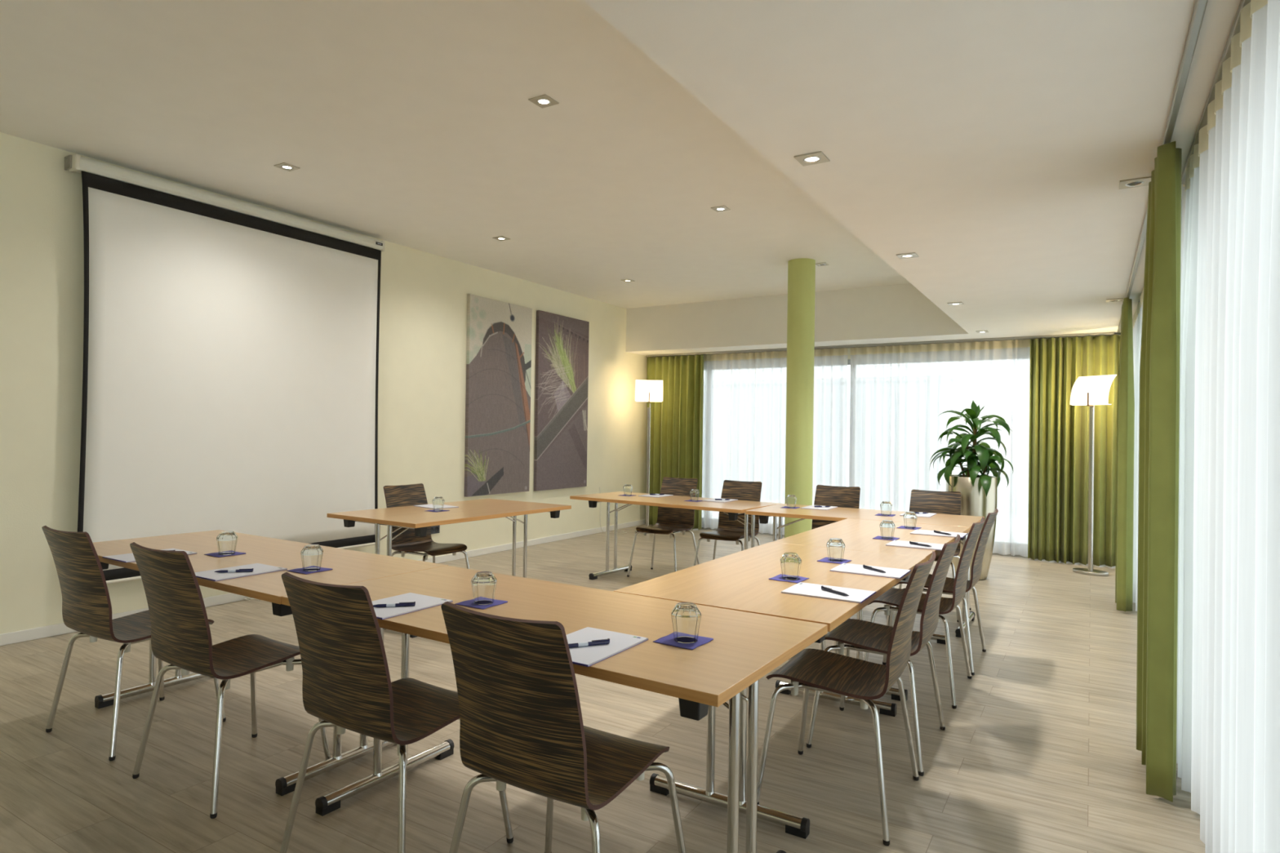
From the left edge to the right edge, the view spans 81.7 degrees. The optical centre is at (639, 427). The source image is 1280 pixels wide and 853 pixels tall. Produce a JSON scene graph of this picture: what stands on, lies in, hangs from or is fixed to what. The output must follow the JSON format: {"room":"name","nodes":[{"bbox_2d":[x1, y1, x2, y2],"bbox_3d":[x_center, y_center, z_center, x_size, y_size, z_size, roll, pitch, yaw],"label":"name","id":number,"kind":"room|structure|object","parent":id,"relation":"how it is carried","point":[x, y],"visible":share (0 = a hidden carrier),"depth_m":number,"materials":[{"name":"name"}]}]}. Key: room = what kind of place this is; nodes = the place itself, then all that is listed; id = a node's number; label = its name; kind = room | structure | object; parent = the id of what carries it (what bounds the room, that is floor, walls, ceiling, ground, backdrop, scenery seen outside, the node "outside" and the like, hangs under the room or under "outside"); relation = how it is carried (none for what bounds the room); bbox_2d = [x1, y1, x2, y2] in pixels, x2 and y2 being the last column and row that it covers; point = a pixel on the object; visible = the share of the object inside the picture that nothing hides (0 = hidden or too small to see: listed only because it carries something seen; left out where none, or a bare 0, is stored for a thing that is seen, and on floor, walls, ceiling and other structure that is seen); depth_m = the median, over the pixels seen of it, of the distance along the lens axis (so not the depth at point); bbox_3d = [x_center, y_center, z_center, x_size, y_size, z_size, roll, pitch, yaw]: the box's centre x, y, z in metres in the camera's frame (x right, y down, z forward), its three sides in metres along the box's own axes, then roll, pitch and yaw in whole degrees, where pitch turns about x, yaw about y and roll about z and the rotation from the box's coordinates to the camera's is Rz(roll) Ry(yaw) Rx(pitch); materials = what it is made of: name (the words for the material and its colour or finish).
{"room":"conference room","nodes":[
{"label":"conference room","id":0,"kind":"room"},
{"bbox_2d":[0,132,648,634],"bbox_3d":[-3.115,-0.360,6.021,0.200,3.440,12.620,1,-1,31],"label":"wall","id":1,"kind":"structure","parent":0,"point":[424,298],"depth_m":6.95,"materials":[{"name":"beige paint"}]},
{"bbox_2d":[64,154,384,584],"bbox_3d":[-3.052,-0.344,5.795,0.143,2.795,2.464,1,-1,31],"label":"projection screen","id":2,"kind":"object","parent":1,"relation":"attached to","point":[230,371],"visible":0.91,"depth_m":5.53,"materials":[{"name":"fabric"}]},
{"bbox_2d":[0,519,644,645],"bbox_3d":[-3.022,1.325,5.995,0.014,0.072,12.320,1,-1,31],"label":"baseboard","id":3,"kind":"structure","parent":1,"relation":"attached to","point":[11,637],"depth_m":5.77,"materials":[{"name":"white paint"}]},
{"bbox_2d":[431,524,439,533],"bbox_3d":[-2.093,1.036,7.507,0.016,0.083,0.155,1,-1,31],"label":"double socket","id":4,"kind":"object","parent":1,"relation":"attached to","point":[434,529],"visible":0.7,"depth_m":7.52,"materials":[{"name":"plastic"}]},
{"bbox_2d":[464,293,532,497],"bbox_3d":[-1.574,-0.335,8.308,0.044,2.160,1.020,1,-1,31],"label":"print","id":5,"kind":"object","parent":1,"relation":"attached to","point":[499,353],"visible":1,"depth_m":8.24,"materials":[{"name":"brown paper"}]},
{"bbox_2d":[533,310,589,490],"bbox_3d":[-0.972,-0.318,9.294,0.044,2.163,1.030,1,-1,31],"label":"print","id":6,"kind":"object","parent":1,"relation":"attached to","point":[562,351],"visible":1,"depth_m":9.23,"materials":[{"name":"brown paper"}]},
{"bbox_2d":[0,0,910,308],"bbox_3d":[-1.261,-1.915,4.499,4.525,0.300,11.510,1,-1,31],"label":"ceiling","id":7,"kind":"structure","parent":0,"point":[414,124],"depth_m":4.41,"materials":[{"name":"white paint"}]},
{"bbox_2d":[274,162,300,171],"bbox_3d":[-2.402,-1.773,5.035,0.116,0.008,0.116,1,-1,31],"label":"recessed light","id":8,"kind":"object","parent":7,"relation":"in","point":[284,166],"visible":1,"depth_m":5.03,"materials":[{"name":"silver metal"}]},
{"bbox_2d":[492,235,510,240],"bbox_3d":[-1.277,-1.743,6.820,0.116,0.008,0.116,1,-1,31],"label":"recessed light","id":9,"kind":"object","parent":7,"relation":"in","point":[500,237],"visible":1,"depth_m":6.82,"materials":[{"name":"silver metal"}]},
{"bbox_2d":[528,93,559,108],"bbox_3d":[-0.517,-1.753,3.978,0.116,0.008,0.116,1,-1,31],"label":"recessed light","id":10,"kind":"object","parent":7,"relation":"in","point":[544,100],"visible":1,"depth_m":3.97,"materials":[{"name":"silver metal"}]},
{"bbox_2d":[711,205,730,212],"bbox_3d":[0.636,-1.723,5.827,0.116,0.008,0.116,1,-1,31],"label":"recessed light","id":11,"kind":"object","parent":7,"relation":"in","point":[722,208],"visible":1,"depth_m":5.82,"materials":[{"name":"silver metal"}]},
{"bbox_2d":[0,524,1204,852],"bbox_3d":[-0.385,1.437,4.324,6.660,0.100,12.620,1,-1,31],"label":"floor","id":12,"kind":"structure","parent":0,"point":[1037,753],"depth_m":3.13,"materials":[{"name":"grey wood"}]},
{"bbox_2d":[41,525,226,760],"bbox_3d":[-2.280,0.888,3.311,0.566,0.927,0.573,1,0,30],"label":"dining chair","id":13,"kind":"object","parent":12,"relation":"on","point":[86,607],"visible":0.77,"depth_m":3.11,"materials":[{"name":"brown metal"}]},
{"bbox_2d":[129,542,331,818],"bbox_3d":[-1.611,0.895,2.884,0.566,0.927,0.573,1,-1,31],"label":"dining chair","id":14,"kind":"object","parent":12,"relation":"on","point":[181,637],"visible":0.92,"depth_m":2.71,"materials":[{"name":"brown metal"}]},
{"bbox_2d":[93,529,448,795],"bbox_3d":[-1.859,0.976,3.445,1.886,0.765,0.783,1,-1,33],"label":"folding table","id":15,"kind":"object","parent":12,"relation":"on","point":[348,566],"visible":0.45,"depth_m":3.28,"materials":[{"name":"brown wood"}]},
{"bbox_2d":[102,548,196,562],"bbox_3d":[-2.245,0.585,3.394,0.214,0.005,0.300,1,-1,31],"label":"notepad","id":16,"kind":"object","parent":15,"relation":"on","point":[127,557],"visible":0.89,"depth_m":3.32,"materials":[{"name":"white paper"}]},
{"bbox_2d":[204,551,245,557],"bbox_3d":[-1.941,0.590,3.461,0.130,0.004,0.131,1,-1,32],"label":"paper napkin","id":17,"kind":"object","parent":15,"relation":"on","point":[213,554],"visible":0.69,"depth_m":3.44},
{"bbox_2d":[216,531,238,555],"bbox_3d":[-1.933,0.539,3.464,0.089,0.103,0.089,1,0,29],"label":"drinking glass","id":18,"kind":"object","parent":17,"relation":"on","point":[227,541],"visible":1,"depth_m":3.43,"materials":[{"name":"glass"}]},
{"bbox_2d":[194,563,287,581],"bbox_3d":[-1.650,0.591,3.035,0.214,0.005,0.300,1,-1,31],"label":"notepad","id":19,"kind":"object","parent":15,"relation":"on","point":[259,568],"visible":0.83,"depth_m":3.00,"materials":[{"name":"white paper"}]},
{"bbox_2d":[214,568,253,573],"bbox_3d":[-1.647,0.580,3.001,0.142,0.015,0.011,1,0,-15],"label":"ballpoint pen","id":20,"kind":"object","parent":19,"relation":"on","point":[251,570],"visible":1,"depth_m":3.00,"materials":[{"name":"blue plastic"}]},
{"bbox_2d":[287,567,333,574],"bbox_3d":[-1.383,0.596,3.099,0.130,0.004,0.131,1,-1,31],"label":"paper napkin","id":21,"kind":"object","parent":15,"relation":"on","point":[300,571],"visible":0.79,"depth_m":3.08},
{"bbox_2d":[300,544,323,571],"bbox_3d":[-1.375,0.545,3.102,0.089,0.103,0.089,1,-1,31],"label":"drinking glass","id":22,"kind":"object","parent":21,"relation":"on","point":[311,554],"visible":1,"depth_m":3.07,"materials":[{"name":"glass"}]},
{"bbox_2d":[279,572,513,852],"bbox_3d":[-0.787,0.903,2.352,0.566,0.927,0.573,1,-1,31],"label":"dining chair","id":23,"kind":"object","parent":12,"relation":"on","point":[347,684],"visible":0.92,"depth_m":2.17,"materials":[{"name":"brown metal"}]},
{"bbox_2d":[383,483,469,568],"bbox_3d":[-1.664,0.916,5.724,0.573,0.927,0.566,1,-1,33],"label":"dining chair","id":24,"kind":"object","parent":12,"relation":"on","point":[401,495],"visible":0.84,"depth_m":5.77,"materials":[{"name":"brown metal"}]},
{"bbox_2d":[326,498,571,638],"bbox_3d":[-1.383,1.000,5.599,0.928,0.765,1.581,1,-1,33],"label":"folding table","id":25,"kind":"object","parent":12,"relation":"on","point":[411,517],"visible":0.62,"depth_m":5.32,"materials":[{"name":"brown wood"}]},
{"bbox_2d":[413,504,458,509],"bbox_3d":[-1.585,0.612,5.751,0.300,0.005,0.214,0,-1,43],"label":"notepad","id":26,"kind":"object","parent":25,"relation":"on","point":[428,506],"visible":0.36,"depth_m":5.73,"materials":[{"name":"white paper"}]},
{"bbox_2d":[425,510,449,511],"bbox_3d":[-1.496,0.612,5.456,0.130,0.004,0.131,1,-1,33],"label":"paper napkin","id":27,"kind":"object","parent":25,"relation":"on","point":[425,510],"visible":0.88,"depth_m":5.45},
{"bbox_2d":[432,496,444,511],"bbox_3d":[-1.488,0.561,5.459,0.089,0.103,0.089,1,0,30],"label":"drinking glass","id":28,"kind":"object","parent":27,"relation":"on","point":[437,501],"visible":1,"depth_m":5.43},
{"bbox_2d":[281,565,827,852],"bbox_3d":[-0.343,0.991,2.470,1.715,0.765,0.768,1,-1,33],"label":"folding table","id":29,"kind":"object","parent":12,"relation":"on","point":[744,647],"visible":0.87,"depth_m":2.25,"materials":[{"name":"brown wood"}]},
{"bbox_2d":[372,592,453,619],"bbox_3d":[-0.819,0.599,2.496,0.214,0.005,0.300,1,-1,31],"label":"notepad","id":30,"kind":"object","parent":29,"relation":"on","point":[422,602],"visible":0.73,"depth_m":2.51,"materials":[{"name":"white paper"}]},
{"bbox_2d":[373,601,415,607],"bbox_3d":[-0.820,0.588,2.457,0.142,0.015,0.011,1,0,-14],"label":"ballpoint pen","id":31,"kind":"object","parent":30,"relation":"on","point":[411,603],"visible":0.85,"depth_m":2.46,"materials":[{"name":"blue plastic"}]},
{"bbox_2d":[455,599,507,609],"bbox_3d":[-0.546,0.604,2.550,0.130,0.004,0.131,1,-1,31],"label":"paper napkin","id":32,"kind":"object","parent":29,"relation":"on","point":[469,603],"visible":0.72,"depth_m":2.53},
{"bbox_2d":[471,571,497,604],"bbox_3d":[-0.539,0.553,2.553,0.089,0.103,0.089,1,0,21],"label":"drinking glass","id":33,"kind":"object","parent":32,"relation":"on","point":[483,584],"visible":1,"depth_m":2.52,"materials":[{"name":"glass"}]},
{"bbox_2d":[565,626,648,666],"bbox_3d":[-0.145,0.605,2.059,0.214,0.005,0.300,1,-1,31],"label":"notepad","id":34,"kind":"object","parent":29,"relation":"on","point":[587,656],"visible":0.74,"depth_m":2.06,"materials":[{"name":"white paper"}]},
{"bbox_2d":[568,638,609,648],"bbox_3d":[-0.151,0.595,2.037,0.142,0.015,0.011,1,0,-22],"label":"ballpoint pen","id":35,"kind":"object","parent":34,"relation":"on","point":[602,642],"visible":0.84,"depth_m":2.04,"materials":[{"name":"blue plastic"}]},
{"bbox_2d":[653,632,713,649],"bbox_3d":[0.125,0.611,2.124,0.130,0.004,0.131,1,-1,34],"label":"paper napkin","id":36,"kind":"object","parent":29,"relation":"on","point":[668,640],"visible":0.73,"depth_m":2.10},
{"bbox_2d":[671,602,701,643],"bbox_3d":[0.132,0.559,2.127,0.089,0.103,0.089,1,0,16],"label":"drinking glass","id":37,"kind":"object","parent":36,"relation":"on","point":[686,616],"visible":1,"depth_m":2.10,"materials":[{"name":"glass"}]},
{"bbox_2d":[440,601,686,852],"bbox_3d":[-0.211,0.909,2.000,0.566,0.927,0.573,1,-1,31],"label":"dining chair","id":38,"kind":"object","parent":12,"relation":"on","point":[522,726],"visible":1,"depth_m":1.82,"materials":[{"name":"brown wood"}]},
{"bbox_2d":[635,379,662,533],"bbox_3d":[0.113,0.389,10.167,0.380,2.099,0.242,1,0,0],"label":"floor lamp","id":39,"kind":"object","parent":12,"relation":"on","point":[648,391],"visible":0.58,"depth_m":10.15,"materials":[{"name":"metal"}]},
{"bbox_2d":[626,476,699,577],"bbox_3d":[0.258,0.954,7.105,0.566,0.927,0.573,1,-1,31],"label":"dining chair","id":40,"kind":"object","parent":12,"relation":"on","point":[670,521],"visible":0.85,"depth_m":7.24,"materials":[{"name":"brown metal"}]},
{"bbox_2d":[569,491,781,579],"bbox_3d":[0.290,1.032,6.681,1.791,0.765,0.763,1,-1,36],"label":"folding table","id":41,"kind":"object","parent":12,"relation":"on","point":[735,508],"visible":0.66,"depth_m":6.57,"materials":[{"name":"brown wood"}]},
{"bbox_2d":[638,493,673,497],"bbox_3d":[0.150,0.647,7.058,0.214,0.005,0.300,1,-1,31],"label":"notepad","id":42,"kind":"object","parent":41,"relation":"on","point":[646,495],"visible":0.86,"depth_m":6.98,"materials":[{"name":"white paper"}]},
{"bbox_2d":[702,497,737,502],"bbox_3d":[0.722,0.653,6.650,0.214,0.005,0.300,1,-1,31],"label":"notepad","id":43,"kind":"object","parent":41,"relation":"on","point":[710,500],"visible":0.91,"depth_m":6.57,"materials":[{"name":"white paper"}]},
{"bbox_3d":[0.477,0.649,6.565,0.130,0.003,0.131,1,-1,31],"label":"paper napkin","id":44,"kind":"object","parent":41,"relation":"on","visible":0},
{"bbox_2d":[689,488,699,501],"bbox_3d":[0.484,0.598,6.569,0.089,0.103,0.089,1,0,20],"label":"drinking glass","id":45,"kind":"object","parent":44,"relation":"on","point":[694,493],"visible":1,"depth_m":6.54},
{"bbox_3d":[-0.122,0.644,7.042,0.131,0.003,0.131,1,-1,31],"label":"paper napkin","id":46,"kind":"object","parent":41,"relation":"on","visible":0},
{"bbox_2d":[623,484,632,495],"bbox_3d":[-0.115,0.593,7.046,0.089,0.103,0.089,1,0,1],"label":"drinking glass","id":47,"kind":"object","parent":46,"relation":"on","point":[628,488],"visible":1,"depth_m":7.01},
{"bbox_2d":[693,480,761,565],"bbox_3d":[0.829,0.960,6.744,0.566,0.927,0.573,1,-1,31],"label":"dining chair","id":48,"kind":"object","parent":12,"relation":"on","point":[728,530],"visible":0.7,"depth_m":6.90,"materials":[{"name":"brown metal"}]},
{"bbox_2d":[613,542,926,839],"bbox_3d":[0.657,1.012,3.229,0.828,0.765,1.561,1,-1,32],"label":"folding table","id":49,"kind":"object","parent":12,"relation":"on","point":[740,581],"visible":0.64,"depth_m":2.85,"materials":[{"name":"brown wood"}]},
{"bbox_2d":[768,573,808,583],"bbox_3d":[0.617,0.625,3.064,0.131,0.004,0.130,1,-1,34],"label":"paper napkin","id":50,"kind":"object","parent":49,"relation":"on","point":[779,577],"visible":0.69,"depth_m":3.04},
{"bbox_2d":[779,552,801,579],"bbox_3d":[0.625,0.574,3.067,0.089,0.103,0.089,1,0,19],"label":"drinking glass","id":51,"kind":"object","parent":50,"relation":"on","point":[790,562],"visible":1,"depth_m":3.04,"materials":[{"name":"glass"}]},
{"bbox_2d":[781,582,875,603],"bbox_3d":[0.716,0.624,2.805,0.300,0.005,0.214,1,-1,31],"label":"notepad","id":52,"kind":"object","parent":49,"relation":"on","point":[859,596],"visible":1,"depth_m":2.78,"materials":[{"name":"white paper"}]},
{"bbox_2d":[821,586,848,595],"bbox_3d":[0.731,0.613,2.771,0.011,0.015,0.142,1,0,-29],"label":"ballpoint pen","id":53,"kind":"object","parent":52,"relation":"on","point":[828,589],"visible":1,"depth_m":2.77,"materials":[{"name":"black plastic"}]},
{"bbox_2d":[817,557,852,564],"bbox_3d":[0.925,0.633,3.520,0.131,0.004,0.130,1,-1,34],"label":"paper napkin","id":54,"kind":"object","parent":49,"relation":"on","point":[824,559],"visible":0.79,"depth_m":3.50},
{"bbox_2d":[826,537,844,561],"bbox_3d":[0.932,0.582,3.524,0.089,0.103,0.089,1,-1,31],"label":"drinking glass","id":55,"kind":"object","parent":54,"relation":"on","point":[835,546],"visible":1,"depth_m":3.49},
{"bbox_2d":[829,563,911,578],"bbox_3d":[1.018,0.632,3.270,0.300,0.005,0.214,1,-1,31],"label":"notepad","id":56,"kind":"object","parent":49,"relation":"on","point":[895,573],"visible":1,"depth_m":3.25,"materials":[{"name":"white paper"}]},
{"bbox_2d":[862,564,885,573],"bbox_3d":[1.030,0.621,3.249,0.011,0.015,0.142,1,0,-23],"label":"ballpoint pen","id":57,"kind":"object","parent":56,"relation":"on","point":[864,566],"visible":1,"depth_m":3.25,"materials":[{"name":"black plastic"}]},
{"bbox_2d":[784,257,815,537],"bbox_3d":[1.630,-0.129,7.549,0.274,3.140,0.274,1,-1,31],"label":"column","id":58,"kind":"structure","parent":12,"relation":"on","point":[801,272],"depth_m":7.43,"materials":[{"name":"green paint"}]},
{"bbox_2d":[811,484,860,529],"bbox_3d":[1.589,0.967,6.233,0.566,0.927,0.573,1,-1,31],"label":"dining chair","id":59,"kind":"object","parent":12,"relation":"on","point":[825,495],"visible":0.22,"depth_m":6.45,"materials":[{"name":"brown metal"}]},
{"bbox_2d":[757,551,935,846],"bbox_3d":[0.800,0.930,2.801,0.573,0.927,0.566,1,-1,30],"label":"dining chair","id":60,"kind":"object","parent":12,"relation":"on","point":[815,669],"visible":0.96,"depth_m":2.72,"materials":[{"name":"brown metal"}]},
{"bbox_2d":[745,503,984,637],"bbox_3d":[1.713,1.046,5.698,1.618,0.765,0.778,1,-1,32],"label":"folding table","id":61,"kind":"object","parent":12,"relation":"on","point":[838,513],"visible":0.55,"depth_m":5.58,"materials":[{"name":"brown wood"}]},
{"bbox_2d":[781,506,799,508],"bbox_3d":[1.237,0.657,6.083,0.130,0.004,0.131,1,0,29],"label":"paper napkin","id":62,"kind":"object","parent":61,"relation":"on","point":[785,507],"visible":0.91,"depth_m":6.07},
{"bbox_2d":[786,494,796,507],"bbox_3d":[1.244,0.605,6.087,0.089,0.103,0.089,1,-1,32],"label":"drinking glass","id":63,"kind":"object","parent":62,"relation":"on","point":[791,500],"visible":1,"depth_m":6.06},
{"bbox_2d":[800,505,837,510],"bbox_3d":[1.481,0.660,6.110,0.214,0.005,0.300,1,-1,31],"label":"notepad","id":64,"kind":"object","parent":61,"relation":"on","point":[811,507],"visible":0.94,"depth_m":6.04,"materials":[{"name":"white paper"}]},
{"bbox_2d":[875,513,895,516],"bbox_3d":[1.861,0.662,5.609,0.130,0.004,0.130,1,0,29],"label":"paper napkin","id":65,"kind":"object","parent":61,"relation":"on","point":[877,514],"visible":0.88,"depth_m":5.58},
{"bbox_2d":[880,501,892,515],"bbox_3d":[1.868,0.611,5.612,0.089,0.103,0.089,1,0,24],"label":"drinking glass","id":66,"kind":"object","parent":65,"relation":"on","point":[886,506],"visible":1,"depth_m":5.58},
{"bbox_2d":[899,511,936,517],"bbox_3d":[2.136,0.666,5.675,0.214,0.005,0.300,1,-1,31],"label":"notepad","id":67,"kind":"object","parent":61,"relation":"on","point":[929,514],"visible":0.54,"depth_m":5.63,"materials":[{"name":"white paper"}]},
{"bbox_2d":[772,518,970,701],"bbox_3d":[1.459,1.033,4.521,0.818,0.765,1.477,1,-1,32],"label":"folding table","id":68,"kind":"object","parent":12,"relation":"on","point":[858,535],"visible":0.26,"depth_m":4.36,"materials":[{"name":"brown wood"}]},
{"bbox_2d":[872,535,899,540],"bbox_3d":[1.440,0.646,4.325,0.131,0.004,0.130,1,-1,32],"label":"paper napkin","id":69,"kind":"object","parent":68,"relation":"on","point":[877,537],"visible":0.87,"depth_m":4.30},
{"bbox_2d":[879,520,895,538],"bbox_3d":[1.447,0.595,4.328,0.089,0.103,0.089,1,0,5],"label":"drinking glass","id":70,"kind":"object","parent":69,"relation":"on","point":[886,527],"visible":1,"depth_m":4.30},
{"bbox_2d":[897,525,921,529],"bbox_3d":[1.762,0.655,4.843,0.131,0.004,0.130,1,-1,34],"label":"paper napkin","id":71,"kind":"object","parent":68,"relation":"on","point":[900,526],"visible":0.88,"depth_m":4.82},
{"bbox_2d":[902,511,917,528],"bbox_3d":[1.769,0.604,4.846,0.089,0.103,0.089,1,0,26],"label":"drinking glass","id":72,"kind":"object","parent":71,"relation":"on","point":[909,517],"visible":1,"depth_m":4.82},
{"bbox_2d":[885,540,943,550],"bbox_3d":[1.527,0.645,4.061,0.300,0.005,0.214,1,-1,31],"label":"notepad","id":73,"kind":"object","parent":68,"relation":"on","point":[895,543],"visible":0.66,"depth_m":4.04,"materials":[{"name":"white paper"}]},
{"bbox_2d":[910,529,967,537],"bbox_3d":[1.844,0.653,4.564,0.300,0.005,0.214,1,-1,31],"label":"notepad","id":74,"kind":"object","parent":68,"relation":"on","point":[926,532],"visible":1,"depth_m":4.54,"materials":[{"name":"white paper"}]},
{"bbox_2d":[806,534,959,776],"bbox_3d":[1.113,0.938,3.313,0.573,0.927,0.566,1,-1,31],"label":"dining chair","id":75,"kind":"object","parent":12,"relation":"on","point":[860,635],"visible":0.83,"depth_m":3.22,"materials":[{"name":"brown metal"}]},
{"bbox_2d":[863,516,984,708],"bbox_3d":[1.566,0.950,4.055,0.573,0.927,0.566,1,-1,31],"label":"dining chair","id":76,"kind":"object","parent":12,"relation":"on","point":[892,597],"visible":0.82,"depth_m":3.91,"materials":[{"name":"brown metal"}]},
{"bbox_2d":[886,489,971,622],"bbox_3d":[2.282,0.974,5.833,0.566,0.927,0.573,1,-1,31],"label":"dining chair","id":77,"kind":"object","parent":12,"relation":"on","point":[921,501],"visible":0.16,"depth_m":6.03,"materials":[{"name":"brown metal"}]},
{"bbox_2d":[893,507,998,675],"bbox_3d":[1.893,0.959,4.582,0.573,0.927,0.566,1,-1,31],"label":"dining chair","id":78,"kind":"object","parent":12,"relation":"on","point":[976,566],"visible":0.51,"depth_m":4.38,"materials":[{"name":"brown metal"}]},
{"bbox_2d":[945,474,997,580],"bbox_3d":[3.225,0.967,7.214,0.460,0.990,0.460,1,-1,31],"label":"planter","id":79,"kind":"object","parent":12,"relation":"on","point":[974,500],"visible":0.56,"depth_m":7.03,"materials":[{"name":"silver metal"}]},
{"bbox_2d":[929,399,1013,497],"bbox_3d":[3.226,0.187,7.215,0.739,0.937,0.710,1,-1,31],"label":"potted plant","id":80,"kind":"object","parent":79,"relation":"in","point":[982,450],"visible":0.92,"depth_m":7.11,"materials":[{"name":"green plant"}]},
{"bbox_2d":[1070,374,1116,576],"bbox_3d":[4.602,0.475,7.541,0.242,2.019,0.380,1,0,-29],"label":"floor lamp","id":81,"kind":"object","parent":12,"relation":"on","point":[1088,391],"visible":1,"depth_m":7.52,"materials":[{"name":"fabric"}]},
{"bbox_2d":[583,0,1240,355],"bbox_3d":[-0.203,-1.590,4.380,6.460,0.920,12.420,1,-1,31],"label":"ceiling","id":82,"kind":"structure","parent":0,"point":[993,143],"depth_m":2.80,"materials":[{"name":"white paint"}]},
{"bbox_2d":[794,151,830,166],"bbox_3d":[0.719,-1.122,3.090,0.116,0.008,0.116,1,-1,31],"label":"recessed light","id":83,"kind":"object","parent":82,"relation":"in","point":[815,157],"visible":1,"depth_m":3.08,"materials":[{"name":"silver metal"}]},
{"bbox_2d":[645,332,1114,356],"bbox_3d":[2.586,-1.039,9.453,5.860,0.024,0.020,1,-1,31],"label":"rail","id":84,"kind":"object","parent":82,"relation":"attached to","point":[1098,333],"visible":1,"depth_m":9.00,"materials":[{"name":"metal"}]},
{"bbox_2d":[644,354,703,529],"bbox_3d":[0.486,0.202,10.717,0.943,2.479,0.154,1,-1,31],"label":"curtain","id":85,"kind":"object","parent":84,"relation":"hanging from","point":[676,440],"visible":0.68,"depth_m":10.68,"materials":[{"name":"fabric"}]},
{"bbox_2d":[1027,334,1120,567],"bbox_3d":[4.771,0.245,8.099,0.900,2.479,0.186,1,-1,31],"label":"curtain","id":86,"kind":"object","parent":84,"relation":"hanging from","point":[1059,450],"visible":0.86,"depth_m":8.12,"materials":[{"name":"fabric"}]},
{"bbox_2d":[649,333,1120,357],"bbox_3d":[2.690,-1.037,9.518,5.970,0.024,0.020,1,-1,31],"label":"rail","id":87,"kind":"object","parent":82,"relation":"attached to","point":[1117,334],"visible":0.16,"depth_m":9.07,"materials":[{"name":"metal"}]},
{"bbox_2d":[701,347,848,535],"bbox_3d":[1.766,0.206,10.061,2.090,2.483,0.085,1,-1,31],"label":"sheer curtain","id":88,"kind":"object","parent":87,"relation":"hanging from","point":[744,400],"visible":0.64,"depth_m":10.11,"materials":[{"name":"fabric"}]},
{"bbox_2d":[848,338,1032,557],"bbox_3d":[3.609,0.225,8.938,2.155,2.483,0.089,1,-1,31],"label":"sheer curtain","id":89,"kind":"object","parent":87,"relation":"hanging from","point":[898,394],"visible":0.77,"depth_m":8.98,"materials":[{"name":"fabric"}]},
{"bbox_2d":[896,252,919,258],"bbox_3d":[1.706,-1.095,4.718,0.116,0.008,0.116,1,-1,31],"label":"recessed light","id":90,"kind":"object","parent":82,"relation":"in","point":[913,255],"visible":1,"depth_m":4.71,"materials":[{"name":"silver metal"}]},
{"bbox_2d":[1106,297,1123,302],"bbox_3d":[3.923,-1.052,6.117,0.116,0.008,0.116,1,-1,31],"label":"recessed light","id":91,"kind":"object","parent":82,"relation":"in","point":[1121,299],"visible":1,"depth_m":6.09,"materials":[{"name":"silver metal"}]},
{"bbox_2d":[1119,176,1151,189],"bbox_3d":[2.223,-1.098,3.324,0.116,0.008,0.116,1,-1,31],"label":"recessed light","id":92,"kind":"object","parent":82,"relation":"in","point":[1144,181],"visible":0.96,"depth_m":3.31,"materials":[{"name":"silver metal"}]},
{"bbox_2d":[1117,0,1208,333],"bbox_3d":[2.719,-1.078,3.982,0.024,0.024,9.000,1,-1,31],"label":"rail","id":93,"kind":"object","parent":82,"relation":"attached to","point":[1200,6],"visible":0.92,"depth_m":2.37,"materials":[{"name":"metal"}]},
{"bbox_2d":[1115,297,1134,611],"bbox_3d":[3.965,0.218,6.042,0.120,2.479,0.553,1,-1,31],"label":"curtain","id":94,"kind":"object","parent":93,"relation":"hanging from","point":[1126,396],"visible":1,"depth_m":5.86,"materials":[{"name":"fabric"}]},
{"bbox_2d":[1136,141,1182,802],"bbox_3d":[2.140,0.169,3.038,0.136,2.479,0.622,1,-1,31],"label":"curtain","id":95,"kind":"object","parent":93,"relation":"hanging from","point":[1160,348],"visible":1,"depth_m":2.81,"materials":[{"name":"fabric"}]},
{"bbox_2d":[1137,0,1250,305],"bbox_3d":[2.804,-1.077,3.930,0.024,0.024,9.000,1,-1,31],"label":"rail","id":96,"kind":"object","parent":82,"relation":"attached to","point":[1235,28],"visible":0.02,"depth_m":2.32,"materials":[{"name":"metal"}]},
{"bbox_2d":[1132,302,1140,603],"bbox_3d":[4.609,0.224,6.908,0.074,2.483,2.000,1,-1,31],"label":"sheer curtain","id":97,"kind":"object","parent":96,"relation":"hanging from","point":[1136,317],"visible":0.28,"depth_m":6.09,"materials":[{"name":"fabric"}]},
{"bbox_2d":[1135,287,1143,611],"bbox_3d":[3.694,0.210,5.407,0.073,2.370,0.624,1,-1,31],"label":"sheer curtain","id":98,"kind":"object","parent":96,"relation":"hanging from","point":[1142,294],"depth_m":5.80,"materials":[{"name":"fabric"}]},
{"bbox_2d":[1180,183,1186,300],"bbox_3d":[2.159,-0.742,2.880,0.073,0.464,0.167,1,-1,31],"label":"sheer curtain","id":99,"kind":"object","parent":96,"relation":"hanging from","point":[1183,199],"depth_m":3.27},
{"bbox_2d":[1176,0,1279,852],"bbox_3d":[1.500,0.140,1.789,0.092,2.483,3.180,1,-1,31],"label":"sheer curtain","id":100,"kind":"object","parent":96,"relation":"hanging from","point":[1228,725],"visible":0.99,"depth_m":1.93,"materials":[{"name":"fabric"}]},
{"label":"outside","id":101,"kind":"structure","parent":0,"visible":0},
{"bbox_3d":[7.794,1.791,12.789,80.000,0.200,90.000,1,-1,31],"label":"ground","id":102,"kind":"structure","parent":101,"visible":0},
{"bbox_2d":[846,377,849,486],"bbox_3d":[5.184,0.308,16.165,9.700,2.800,0.500,1,-1,31],"label":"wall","id":103,"kind":"structure","parent":102,"relation":"on","point":[848,379],"depth_m":16.30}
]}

